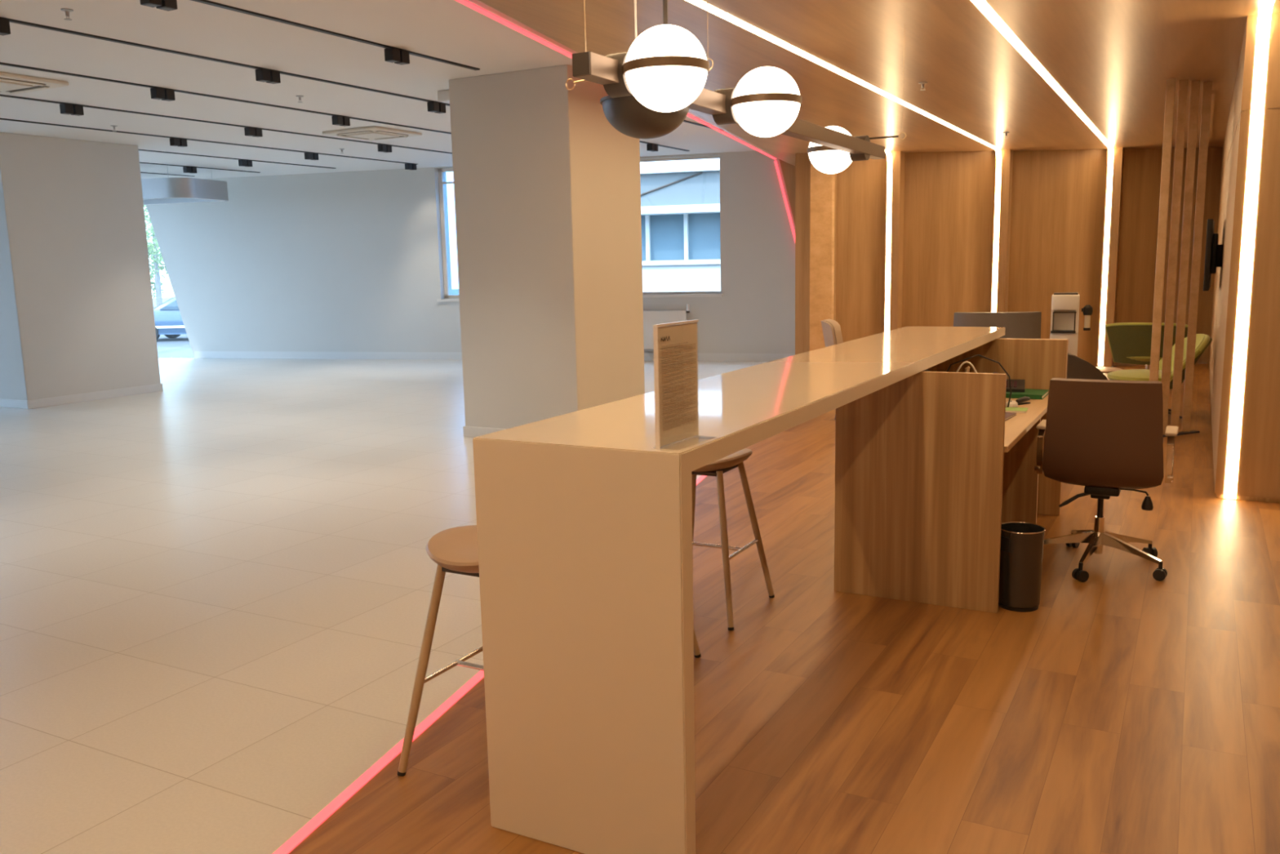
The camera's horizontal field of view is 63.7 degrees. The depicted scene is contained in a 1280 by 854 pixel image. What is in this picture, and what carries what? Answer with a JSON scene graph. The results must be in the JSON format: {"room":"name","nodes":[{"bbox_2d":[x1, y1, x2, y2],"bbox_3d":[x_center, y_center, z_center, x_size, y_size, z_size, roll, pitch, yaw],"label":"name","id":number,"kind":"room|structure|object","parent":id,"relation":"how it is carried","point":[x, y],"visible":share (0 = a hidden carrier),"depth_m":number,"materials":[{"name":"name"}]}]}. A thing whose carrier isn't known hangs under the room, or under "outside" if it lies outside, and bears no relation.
{"room":"public hall","nodes":[
{"label":"public hall","id":0,"kind":"room"},
{"bbox_2d":[0,132,160,400],"bbox_3d":[-7.724,-1.984,13.258,1.872,3.203,1.809,4,10,28],"label":"wall column","id":1,"kind":"structure","parent":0,"point":[77,314],"depth_m":12.65,"materials":[{"name":"white paint"}]},
{"bbox_2d":[0,383,163,408],"bbox_3d":[-7.691,-0.453,13.503,1.900,0.100,1.837,4,10,28],"label":"baseboard","id":2,"kind":"structure","parent":1,"relation":"attached to","point":[42,402],"depth_m":12.82,"materials":[{"name":"paint"}]},
{"bbox_2d":[0,0,762,178],"bbox_3d":[-4.591,-3.083,9.189,18.100,0.120,19.500,4,10,28],"label":"ceiling","id":3,"kind":"structure","parent":0,"point":[450,30],"depth_m":8.67,"materials":[{"name":"paint"}]},
{"bbox_2d":[0,71,69,94],"bbox_3d":[-5.457,-2.894,8.657,0.840,0.050,0.840,4,10,28],"label":"air cassette","id":4,"kind":"object","parent":3,"relation":"attached to","point":[10,83],"visible":1,"depth_m":8.69,"materials":[{"name":"beige plastic"}]},
{"bbox_2d":[0,80,32,92],"bbox_3d":[-5.456,-2.877,8.660,0.440,0.016,0.440,4,10,28],"label":"grille","id":5,"kind":"object","parent":4,"relation":"attached to","point":[5,86],"depth_m":8.70,"materials":[{"name":"beige plastic"}]},
{"bbox_2d":[60,8,73,20],"bbox_3d":[-3.572,-2.571,6.425,0.070,0.062,0.070,4,10,28],"label":"sprinkler","id":6,"kind":"object","parent":3,"relation":"attached to","point":[67,11],"visible":1,"depth_m":6.41,"materials":[{"name":"metal"}]},
{"bbox_2d":[140,172,194,177],"bbox_3d":[-11.329,-3.189,11.129,0.056,0.020,15.300,4,10,28],"label":"ceiling track","id":7,"kind":"object","parent":3,"relation":"attached to","point":[140,172],"visible":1,"depth_m":17.28,"materials":[{"name":"black metal"}]},
{"bbox_2d":[141,169,228,204],"bbox_3d":[-8.265,-3.883,16.654,3.100,0.505,1.240,1,9,16],"label":"lamp","id":8,"kind":"object","parent":3,"relation":"hanging from","point":[170,190],"visible":0.43,"depth_m":15.88,"materials":[{"name":"metal"}]},
{"bbox_2d":[139,162,260,173],"bbox_3d":[-10.089,-3.129,10.588,0.056,0.020,15.520,4,10,28],"label":"ceiling track","id":9,"kind":"object","parent":3,"relation":"attached to","point":[140,162],"visible":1,"depth_m":16.30,"materials":[{"name":"black metal"}]},
{"bbox_2d":[182,166,196,173],"bbox_3d":[-7.054,-4.029,16.139,0.084,0.096,0.188,4,10,28],"label":"track spotlight","id":10,"kind":"object","parent":9,"relation":"attached to","point":[186,169],"visible":1,"depth_m":16.09,"materials":[{"name":"metal"}]},
{"bbox_2d":[0,118,417,164],"bbox_3d":[-7.414,-3.013,9.507,0.056,0.020,16.150,4,10,28],"label":"ceiling track","id":11,"kind":"object","parent":3,"relation":"attached to","point":[6,119],"visible":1,"depth_m":12.78,"materials":[{"name":"black metal"}]},
{"bbox_2d":[169,137,187,146],"bbox_3d":[-5.683,-3.504,12.677,0.084,0.096,0.188,4,10,28],"label":"track spotlight","id":12,"kind":"object","parent":11,"relation":"attached to","point":[178,142],"visible":1,"depth_m":12.63,"materials":[{"name":"metal"}]},
{"bbox_2d":[304,152,318,159],"bbox_3d":[-4.648,-3.829,14.568,0.084,0.096,0.188,4,10,28],"label":"track spotlight","id":13,"kind":"object","parent":11,"relation":"attached to","point":[308,156],"visible":1,"depth_m":14.51,"materials":[{"name":"metal"}]},
{"bbox_2d":[404,163,416,170],"bbox_3d":[-3.651,-4.142,16.389,0.084,0.096,0.188,4,10,28],"label":"track spotlight","id":14,"kind":"object","parent":11,"relation":"attached to","point":[407,166],"visible":1,"depth_m":16.33,"materials":[{"name":"metal"}]},
{"bbox_2d":[0,62,451,133],"bbox_3d":[-4.717,-2.897,8.425,0.056,0.020,16.800,4,10,28],"label":"ceiling track","id":15,"kind":"object","parent":3,"relation":"attached to","point":[1,63],"visible":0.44,"depth_m":9.57,"materials":[{"name":"black metal"}]},
{"bbox_2d":[150,87,175,101],"bbox_3d":[-4.279,-2.983,9.231,0.084,0.096,0.188,4,10,28],"label":"track spotlight","id":16,"kind":"object","parent":15,"relation":"attached to","point":[166,95],"visible":1,"depth_m":9.19,"materials":[{"name":"metal"}]},
{"bbox_2d":[331,115,350,126],"bbox_3d":[-3.235,-3.311,11.139,0.084,0.096,0.188,4,10,28],"label":"track spotlight","id":17,"kind":"object","parent":15,"relation":"attached to","point":[341,121],"visible":1,"depth_m":11.09,"materials":[{"name":"metal"}]},
{"bbox_2d":[0,94,452,154],"bbox_3d":[-6.067,-2.953,8.953,0.056,0.020,16.450,4,10,28],"label":"ceiling track","id":18,"kind":"object","parent":3,"relation":"attached to","point":[3,95],"visible":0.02,"depth_m":11.23,"materials":[{"name":"black metal"}]},
{"bbox_2d":[59,103,84,115],"bbox_3d":[-5.508,-3.076,9.980,0.084,0.096,0.188,4,10,28],"label":"track spotlight","id":19,"kind":"object","parent":18,"relation":"attached to","point":[65,108],"visible":1,"depth_m":9.94,"materials":[{"name":"metal"}]},
{"bbox_2d":[244,127,262,137],"bbox_3d":[-4.464,-3.404,11.888,0.084,0.096,0.188,4,10,28],"label":"track spotlight","id":20,"kind":"object","parent":18,"relation":"attached to","point":[249,131],"visible":1,"depth_m":11.85,"materials":[{"name":"metal"}]},
{"bbox_2d":[377,144,391,152],"bbox_3d":[-3.419,-3.732,13.797,0.084,0.096,0.188,4,10,28],"label":"track spotlight","id":21,"kind":"object","parent":18,"relation":"attached to","point":[381,148],"visible":1,"depth_m":13.74,"materials":[{"name":"metal"}]},
{"bbox_2d":[137,149,335,168],"bbox_3d":[-8.756,-3.068,10.030,0.056,0.020,15.800,4,10,28],"label":"ceiling track","id":22,"kind":"object","parent":3,"relation":"attached to","point":[138,149],"visible":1,"depth_m":15.05,"materials":[{"name":"black metal"}]},
{"bbox_2d":[238,160,252,167],"bbox_3d":[-5.868,-3.922,15.312,0.084,0.096,0.188,4,10,28],"label":"track spotlight","id":23,"kind":"object","parent":22,"relation":"attached to","point":[248,163],"visible":1,"depth_m":15.26,"materials":[{"name":"metal"}]},
{"bbox_2d":[295,95,303,102],"bbox_3d":[-3.237,-3.118,9.802,0.070,0.062,0.070,4,10,28],"label":"sprinkler","id":24,"kind":"object","parent":3,"relation":"attached to","point":[299,96],"visible":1,"depth_m":9.79,"materials":[{"name":"metal"}]},
{"bbox_2d":[190,0,479,71],"bbox_3d":[-3.785,-2.245,4.223,0.056,0.020,10.200,4,10,28],"label":"ceiling track","id":25,"kind":"object","parent":3,"relation":"attached to","point":[205,2],"visible":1,"depth_m":7.08,"materials":[{"name":"black metal"}]},
{"bbox_2d":[140,0,177,11],"bbox_3d":[-2.811,-2.499,6.009,0.084,0.096,0.188,4,10,28],"label":"track spotlight","id":26,"kind":"object","parent":25,"relation":"attached to","point":[166,5],"visible":1,"depth_m":6.01,"materials":[{"name":"metal"}]},
{"bbox_2d":[384,47,409,65],"bbox_3d":[-1.837,-2.804,7.787,0.084,0.096,0.188,4,10,28],"label":"track spotlight","id":27,"kind":"object","parent":25,"relation":"attached to","point":[392,55],"visible":1,"depth_m":7.74,"materials":[{"name":"metal"}]},
{"bbox_2d":[0,17,689,151],"bbox_3d":[-3.364,-2.846,7.924,0.056,0.020,17.200,4,10,28],"label":"ceiling track","id":28,"kind":"object","parent":3,"relation":"attached to","point":[11,20],"visible":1,"depth_m":7.92,"materials":[{"name":"black metal"}]},
{"bbox_2d":[0,17,10,35],"bbox_3d":[-4.123,-2.556,6.544,0.084,0.096,0.188,4,10,28],"label":"track spotlight","id":29,"kind":"object","parent":28,"relation":"attached to","point":[5,29],"visible":1,"depth_m":6.58,"materials":[{"name":"metal"}]},
{"bbox_2d":[255,68,280,84],"bbox_3d":[-3.064,-2.889,8.478,0.084,0.096,0.188,4,10,28],"label":"track spotlight","id":30,"kind":"object","parent":28,"relation":"attached to","point":[262,75],"visible":1,"depth_m":8.43,"materials":[{"name":"metal"}]},
{"bbox_2d":[426,102,445,113],"bbox_3d":[-2.043,-3.209,10.343,0.084,0.096,0.188,4,10,28],"label":"track spotlight","id":31,"kind":"object","parent":28,"relation":"attached to","point":[433,107],"visible":1,"depth_m":10.29,"materials":[{"name":"metal"}]},
{"bbox_2d":[646,143,657,151],"bbox_3d":[0.174,-3.905,14.394,0.084,0.096,0.188,4,10,28],"label":"track spotlight","id":32,"kind":"object","parent":28,"relation":"attached to","point":[650,147],"visible":1,"depth_m":14.33,"materials":[{"name":"metal"}]},
{"bbox_2d":[322,125,422,140],"bbox_3d":[-3.250,-3.559,12.523,0.840,0.050,0.840,4,10,28],"label":"air cassette","id":33,"kind":"object","parent":3,"relation":"attached to","point":[367,133],"visible":1,"depth_m":12.35,"materials":[{"name":"beige plastic"}]},
{"bbox_2d":[346,132,399,139],"bbox_3d":[-3.249,-3.543,12.526,0.440,0.016,0.440,4,10,28],"label":"grille","id":34,"kind":"object","parent":33,"relation":"attached to","point":[371,135],"depth_m":12.47,"materials":[{"name":"beige plastic"}]},
{"bbox_2d":[437,89,449,103],"bbox_3d":[-1.802,-3.114,9.703,0.160,0.100,0.150,4,10,28],"label":"ceiling sensor","id":35,"kind":"object","parent":3,"relation":"attached to","point":[443,96],"visible":0.51,"depth_m":9.64,"materials":[{"name":"white plastic"}]},
{"bbox_2d":[683,120,724,131],"bbox_3d":[0.393,-3.556,11.856,0.044,0.020,2.800,4,10,28],"label":"ceiling track","id":36,"kind":"object","parent":3,"relation":"attached to","point":[684,121],"visible":0.02,"depth_m":12.37,"materials":[{"name":"black metal"}]},
{"bbox_2d":[146,151,795,355],"bbox_3d":[-2.863,-2.742,17.340,12.884,3.203,0.327,1,9,16],"label":"wall","id":37,"kind":"structure","parent":0,"point":[345,261],"depth_m":17.74,"materials":[{"name":"white paint"}]},
{"bbox_2d":[436,167,459,302],"bbox_3d":[-2.584,-3.204,17.117,1.774,2.205,0.197,1,9,17],"label":"window","id":38,"kind":"structure","parent":37,"relation":"in","point":[448,297],"depth_m":17.36,"materials":[{"name":"white plastic"}]},
{"bbox_2d":[194,351,795,361],"bbox_3d":[-2.671,-1.196,17.395,11.523,0.125,0.020,1,9,16],"label":"baseboard","id":39,"kind":"structure","parent":37,"relation":"attached to","point":[197,354],"depth_m":17.88,"materials":[{"name":"paint"}]},
{"bbox_2d":[470,0,786,162],"bbox_3d":[-0.642,-2.553,6.539,0.289,0.250,18.903,2,10,17],"label":"trim","id":40,"kind":"structure","parent":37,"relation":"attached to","point":[477,2],"depth_m":6.59,"materials":[{"name":"pink plastic"}]},
{"bbox_2d":[454,0,776,159],"bbox_3d":[-0.771,-2.553,6.624,0.034,0.021,18.867,2,10,17],"label":"led strip","id":41,"kind":"object","parent":40,"relation":"attached to","point":[465,2],"visible":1,"depth_m":6.85,"materials":[{"name":"pink"}]},
{"bbox_2d":[773,160,795,241],"bbox_3d":[2.453,-2.502,15.646,0.832,3.050,0.012,1,9,16],"label":"led strip","id":42,"kind":"object","parent":37,"relation":"attached to","point":[775,162],"visible":0.36,"depth_m":15.56,"materials":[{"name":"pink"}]},
{"bbox_2d":[448,64,644,428],"bbox_3d":[-0.821,-1.549,9.612,1.245,3.203,1.244,4,10,28],"label":"wall pillar","id":43,"kind":"structure","parent":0,"point":[547,191],"depth_m":9.08,"materials":[{"name":"white paint"}]},
{"bbox_2d":[462,425,506,437],"bbox_3d":[-0.788,-0.017,9.857,1.273,0.100,1.272,4,10,28],"label":"baseboard","id":44,"kind":"structure","parent":43,"relation":"attached to","point":[468,431],"depth_m":9.53,"materials":[{"name":"paint"}]},
{"bbox_2d":[0,358,1279,853],"bbox_3d":[-2.980,0.063,10.346,20.200,0.120,22.100,4,10,28],"label":"floor","id":45,"kind":"structure","parent":0,"point":[1131,711],"depth_m":4.17,"materials":[{"name":"brown wood"}]},
{"bbox_2d":[397,524,484,776],"bbox_3d":[-0.449,0.708,3.284,0.465,0.738,0.510,4,10,28],"label":"bar stool","id":46,"kind":"object","parent":45,"relation":"on","point":[454,549],"visible":0.34,"depth_m":3.20,"materials":[{"name":"beige wood"}]},
{"bbox_2d":[272,475,706,853],"bbox_3d":[0.202,0.512,6.722,0.038,0.004,19.100,2,9,17],"label":"led strip","id":47,"kind":"object","parent":45,"relation":"on","point":[347,793],"visible":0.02,"depth_m":3.23,"materials":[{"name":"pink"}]},
{"bbox_2d":[643,304,689,351],"bbox_3d":[-0.013,-1.503,16.492,1.662,0.905,0.080,1,9,16],"label":"radiator","id":48,"kind":"object","parent":45,"relation":"on","point":[651,318],"visible":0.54,"depth_m":16.34,"materials":[{"name":"white metal"}]},
{"bbox_2d":[693,626,701,657],"bbox_3d":[-0.083,0.588,3.985,0.465,0.738,0.510,4,10,28],"label":"bar stool","id":49,"kind":"object","parent":45,"relation":"on","point":[696,651],"visible":0.05,"depth_m":4.13,"materials":[{"name":"beige wood"}]},
{"bbox_2d":[691,448,774,630],"bbox_3d":[0.306,0.465,4.697,0.465,0.738,0.510,4,10,28],"label":"bar stool","id":50,"kind":"object","parent":45,"relation":"on","point":[717,468],"visible":0.39,"depth_m":4.51,"materials":[{"name":"brown wood"}]},
{"bbox_2d":[472,326,1004,853],"bbox_3d":[0.939,0.253,4.707,0.619,1.121,4.648,4,10,28],"label":"countertop","id":51,"kind":"structure","parent":45,"relation":"on","point":[584,526],"depth_m":2.71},
{"bbox_2d":[653,320,698,449],"bbox_3d":[0.110,-0.109,2.571,0.075,0.304,0.212,4,11,31],"label":"sign holder","id":52,"kind":"object","parent":51,"relation":"on","point":[675,346],"visible":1,"depth_m":2.57,"materials":[{"name":"clear plastic"}]},
{"bbox_2d":[821,319,843,346],"bbox_3d":[2.058,-0.534,9.862,0.645,1.002,0.498,-1,9,1],"label":"chair","id":53,"kind":"object","parent":45,"relation":"on","point":[832,332],"visible":0.27,"depth_m":9.61,"materials":[{"name":"beige fabric"}]},
{"bbox_2d":[834,337,1068,613],"bbox_3d":[1.740,0.131,5.532,0.787,1.067,2.010,4,10,28],"label":"reception desk","id":54,"kind":"object","parent":45,"relation":"on","point":[930,467],"visible":0.74,"depth_m":4.70,"materials":[{"name":"brown wood"}]},
{"bbox_2d":[955,360,977,373],"bbox_3d":[1.674,-0.218,5.283,0.224,0.241,0.009,3,10,23],"label":"cable","id":55,"kind":"object","parent":54,"relation":"on","point":[966,362],"visible":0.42,"depth_m":5.26,"materials":[{"name":"plastic"}]},
{"bbox_2d":[964,365,969,372],"bbox_3d":[1.677,-0.182,5.288,0.024,0.264,0.024,-4,9,-16],"label":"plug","id":56,"kind":"object","parent":54,"relation":"on","point":[966,369],"visible":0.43,"depth_m":5.26,"materials":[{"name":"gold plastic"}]},
{"bbox_2d":[946,354,1011,407],"bbox_3d":[1.755,-0.239,5.509,0.472,0.294,0.052,-2,9,-5],"label":"cable","id":57,"kind":"object","parent":54,"relation":"on","point":[999,363],"visible":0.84,"depth_m":5.51,"materials":[{"name":"plastic"}]},
{"bbox_2d":[1004,412,1016,420],"bbox_3d":[1.830,-0.059,5.294,0.154,0.012,0.206,5,11,34],"label":"notebook","id":58,"kind":"object","parent":54,"relation":"on","point":[1007,415],"visible":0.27,"depth_m":5.28,"materials":[{"name":"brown paper"}]},
{"bbox_2d":[1005,400,1017,407],"bbox_3d":[2.029,-0.128,5.623,0.066,0.038,0.112,4,10,28],"label":"computer mouse","id":59,"kind":"object","parent":54,"relation":"on","point":[1012,403],"visible":0.78,"depth_m":5.59,"materials":[{"name":"white plastic"}]},
{"bbox_2d":[1004,406,1028,413],"bbox_3d":[1.973,-0.092,5.487,0.172,0.010,0.130,3,10,24],"label":"pad","id":60,"kind":"object","parent":54,"relation":"on","point":[1018,410],"visible":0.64,"depth_m":5.44,"materials":[{"name":"green paper"}]},
{"bbox_2d":[1015,395,1030,404],"bbox_3d":[2.126,-0.147,5.717,0.101,0.042,0.028,-7,11,-31],"label":"stapler","id":61,"kind":"object","parent":54,"relation":"on","point":[1020,401],"visible":0.89,"depth_m":5.70,"materials":[{"name":"black plastic"}]},
{"bbox_2d":[1004,394,1048,452],"bbox_3d":[1.734,-0.066,5.481,0.729,0.028,1.923,4,10,28],"label":"countertop","id":62,"kind":"structure","parent":54,"relation":"on","point":[1015,427],"depth_m":5.16,"materials":[{"name":"brown wood"}]},
{"bbox_2d":[1005,388,1048,399],"bbox_3d":[2.205,-0.200,6.091,0.370,0.024,0.280,4,10,28],"label":"folder","id":63,"kind":"object","parent":54,"relation":"on","point":[1032,393],"visible":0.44,"depth_m":5.97,"materials":[{"name":"green paper"}]},
{"bbox_2d":[992,371,1025,392],"bbox_3d":[2.189,-0.269,6.132,0.195,0.099,0.180,2,10,20],"label":"desk phone","id":64,"kind":"object","parent":63,"relation":"on","point":[1017,385],"visible":0.57,"depth_m":6.09,"materials":[{"name":"black plastic"}]},
{"bbox_2d":[953,311,1041,338],"bbox_3d":[4.151,-0.895,12.068,0.980,0.929,0.745,1,9,14],"label":"sofa","id":65,"kind":"object","parent":45,"relation":"on","point":[1017,325],"visible":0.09,"depth_m":11.65,"materials":[{"name":"fabric"}]},
{"bbox_2d":[998,521,1045,612],"bbox_3d":[1.712,0.629,4.641,0.202,0.366,0.202,4,10,28],"label":"waste bin","id":66,"kind":"object","parent":45,"relation":"on","point":[1021,551],"visible":0.89,"depth_m":4.57,"materials":[{"name":"grey metal"}]},
{"bbox_2d":[1049,292,1079,356],"bbox_3d":[5.106,-1.060,12.402,0.310,1.105,0.320,3,10,22],"label":"water dispenser","id":67,"kind":"object","parent":45,"relation":"on","point":[1064,314],"visible":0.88,"depth_m":12.26,"materials":[{"name":"white plastic"}]},
{"bbox_2d":[1050,329,1075,333],"bbox_3d":[5.061,-1.141,12.314,0.275,0.025,0.150,3,10,22],"label":"drip tray","id":68,"kind":"object","parent":67,"relation":"on","point":[1051,331],"depth_m":12.26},
{"bbox_2d":[1081,304,1093,330],"bbox_3d":[5.323,-1.301,12.252,0.113,0.300,0.110,-4,9,-14],"label":"dispenser","id":69,"kind":"object","parent":67,"relation":"attached to","point":[1087,310],"visible":1,"depth_m":12.23,"materials":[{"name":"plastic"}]},
{"bbox_2d":[1066,352,1107,379],"bbox_3d":[3.159,-0.166,7.728,0.665,0.905,0.719,-6,10,-26],"label":"tub chair","id":70,"kind":"object","parent":45,"relation":"on","point":[1077,367],"visible":0.03,"depth_m":7.35,"materials":[{"name":"grey fabric"}]},
{"bbox_2d":[1034,377,1177,582],"bbox_3d":[2.306,0.221,5.177,0.681,0.978,0.684,4,10,28],"label":"office chair","id":71,"kind":"object","parent":45,"relation":"on","point":[1105,437],"visible":0.94,"depth_m":4.94,"materials":[{"name":"brown leather"}]},
{"bbox_2d":[1095,366,1122,373],"bbox_3d":[4.708,-0.398,10.555,0.420,0.400,0.420,4,10,28],"label":"coffee table","id":72,"kind":"object","parent":45,"relation":"on","point":[1103,369],"visible":0.23,"depth_m":10.44,"materials":[{"name":"beige wood"}]},
{"bbox_2d":[1105,322,1187,369],"bbox_3d":[5.893,-0.846,11.947,0.883,0.778,0.876,4,11,30],"label":"lounge chair","id":73,"kind":"object","parent":45,"relation":"on","point":[1130,343],"visible":0.55,"depth_m":11.73,"materials":[{"name":"green fabric"}]},
{"bbox_2d":[1106,333,1212,418],"bbox_3d":[4.985,-0.503,9.928,0.876,0.778,0.886,1,9,16],"label":"lounge chair","id":74,"kind":"object","parent":45,"relation":"on","point":[1202,340],"visible":0.43,"depth_m":9.78,"materials":[{"name":"green fabric"}]},
{"bbox_2d":[1149,78,1212,436],"bbox_3d":[4.533,-1.387,8.690,0.707,2.950,0.121,-5,10,-23],"label":"screen","id":75,"kind":"object","parent":45,"relation":"on","point":[1171,83],"visible":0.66,"depth_m":8.65,"materials":[{"name":"brown wood"}]},
{"bbox_2d":[795,153,836,355],"bbox_3d":[2.480,-2.334,14.076,0.397,3.203,0.781,5,11,35],"label":"wall pier","id":76,"kind":"object","parent":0,"point":[802,181],"visible":0.23,"depth_m":13.85,"materials":[{"name":"brown wood"}]},
{"bbox_2d":[478,0,1279,165],"bbox_3d":[2.183,-2.595,6.833,8.100,0.120,21.700,4,10,28],"label":"ceiling","id":77,"kind":"structure","parent":0,"point":[1114,60],"depth_m":7.22,"materials":[{"name":"brown wood"}]},
{"bbox_2d":[565,0,906,173],"bbox_3d":[0.659,-1.769,5.011,0.738,0.871,3.678,4,10,28],"label":"globe pendant","id":78,"kind":"object","parent":77,"relation":"hanging from","point":[651,87],"visible":1,"depth_m":4.15,"materials":[{"name":"white glass"}]},
{"bbox_2d":[685,0,1001,311],"bbox_3d":[0.496,-0.891,6.063,0.064,2.930,18.254,4,10,28],"label":"led strip","id":79,"kind":"object","parent":77,"relation":"attached to","point":[699,3],"visible":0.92,"depth_m":9.04,"materials":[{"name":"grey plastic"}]},
{"bbox_2d":[918,81,927,90],"bbox_3d":[2.275,-2.736,8.280,0.070,0.062,0.070,4,10,28],"label":"sprinkler","id":80,"kind":"object","parent":77,"relation":"attached to","point":[922,83],"visible":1,"depth_m":8.27,"materials":[{"name":"metal"}]},
{"bbox_2d":[970,0,1113,365],"bbox_3d":[1.835,-0.875,5.786,0.064,2.930,19.040,4,10,28],"label":"led strip","id":81,"kind":"object","parent":77,"relation":"attached to","point":[981,5],"visible":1,"depth_m":10.90,"materials":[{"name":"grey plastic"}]},
{"bbox_2d":[1208,89,1215,138],"bbox_3d":[5.985,-3.237,10.809,0.055,0.030,4.200,4,10,28],"label":"batten","id":82,"kind":"object","parent":77,"relation":"attached to","point":[1213,91],"visible":0.57,"depth_m":10.26,"materials":[{"name":"brown wood"}]},
{"bbox_2d":[835,146,1222,366],"bbox_3d":[5.591,-2.422,14.214,5.992,3.203,0.172,-2,9,-2],"label":"wall","id":83,"kind":"structure","parent":0,"point":[1058,197],"depth_m":14.08,"materials":[{"name":"brown wood"}]},
{"bbox_2d":[809,162,835,351],"bbox_3d":[2.458,-2.176,13.893,0.393,2.950,0.008,-5,10,-24],"label":"wall panel","id":84,"kind":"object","parent":83,"relation":"attached to","point":[822,193],"depth_m":13.86,"materials":[{"name":"brown wood"}]},
{"bbox_2d":[883,151,905,332],"bbox_3d":[3.462,-2.218,14.021,0.190,2.950,0.280,4,10,28],"label":"trim","id":85,"kind":"structure","parent":83,"relation":"attached to","point":[898,157],"depth_m":13.86,"materials":[{"name":"brown wood"}]},
{"bbox_2d":[884,149,892,331],"bbox_3d":[1.529,-1.636,10.581,0.064,2.930,7.696,4,10,28],"label":"led strip","id":86,"kind":"object","parent":85,"relation":"attached to","point":[887,152],"visible":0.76,"depth_m":13.87,"materials":[{"name":"white plastic"}]},
{"bbox_2d":[990,149,1013,311],"bbox_3d":[4.936,-2.259,14.082,0.190,2.950,0.280,4,10,28],"label":"trim","id":87,"kind":"structure","parent":83,"relation":"attached to","point":[1006,167],"depth_m":13.90,"materials":[{"name":"brown wood"}]},
{"bbox_2d":[1096,147,1124,367],"bbox_3d":[6.462,-2.302,14.146,0.190,2.950,0.280,4,10,28],"label":"trim","id":88,"kind":"structure","parent":83,"relation":"attached to","point":[1118,153],"depth_m":14.00,"materials":[{"name":"brown wood"}]},
{"bbox_2d":[1208,12,1279,498],"bbox_3d":[7.294,-1.747,10.476,2.448,2.922,10.780,4,10,28],"label":"wall partition","id":89,"kind":"structure","parent":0,"point":[1259,464],"depth_m":6.40,"materials":[{"name":"brown wood"}]},
{"bbox_2d":[1203,218,1222,290],"bbox_3d":[5.250,-1.576,9.422,0.136,0.620,1.100,4,10,28],"label":"television","id":90,"kind":"object","parent":89,"relation":"attached to","point":[1213,255],"visible":0.98,"depth_m":9.02,"materials":[{"name":"black plastic"}]},
{"bbox_2d":[1216,493,1279,502],"bbox_3d":[4.817,0.495,6.115,2.438,0.034,0.165,4,10,28],"label":"baseboard","id":91,"kind":"structure","parent":89,"relation":"attached to","point":[1218,495],"depth_m":6.52,"materials":[{"name":"brown wood"}]},
{"bbox_2d":[1223,0,1275,498],"bbox_3d":[1.142,-0.183,1.603,0.069,2.944,10.920,4,10,28],"label":"led strip","id":92,"kind":"object","parent":89,"relation":"attached to","point":[1264,14],"visible":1,"depth_m":6.32,"materials":[{"name":"white plastic"}]},
{"label":"outside","id":93,"kind":"structure","parent":0,"visible":0},
{"bbox_2d":[152,288,458,347],"bbox_3d":[-8.892,-3.260,36.011,110.000,0.180,105.000,4,10,28],"label":"ground","id":94,"kind":"structure","parent":93,"point":[181,341],"depth_m":33.59,"materials":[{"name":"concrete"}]},
{"bbox_2d":[143,208,165,270],"bbox_3d":[-21.288,-8.563,47.106,5.116,7.316,4.858,4,10,28],"label":"street tree","id":95,"kind":"object","parent":94,"relation":"on","point":[148,233],"visible":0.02,"depth_m":46.42,"materials":[{"name":"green plant"}]},
{"bbox_2d":[143,204,167,306],"bbox_3d":[-19.159,-7.392,40.098,3.870,7.128,3.851,4,10,28],"label":"street tree","id":96,"kind":"object","parent":94,"relation":"on","point":[153,246],"visible":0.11,"depth_m":40.38,"materials":[{"name":"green plant"}]},
{"bbox_2d":[153,296,186,339],"bbox_3d":[-14.399,-3.625,33.811,4.350,1.470,1.810,-1,9,1],"label":"parked car","id":97,"kind":"object","parent":94,"relation":"on","point":[168,320],"visible":0.26,"depth_m":32.99,"materials":[{"name":"blue paint"}]},
{"bbox_2d":[640,155,722,297],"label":"window","id":98,"kind":"structure","parent":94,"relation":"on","point":[680,199],"depth_m":21.94,"materials":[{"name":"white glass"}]},
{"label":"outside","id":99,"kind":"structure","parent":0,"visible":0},
{"bbox_2d":[157,346,194,358],"bbox_3d":[-26.314,0.600,12.200,22.250,0.460,36.000,4,10,28],"label":"pavement","id":100,"kind":"structure","parent":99,"point":[162,352],"depth_m":22.38,"materials":[{"name":"grey concrete"}]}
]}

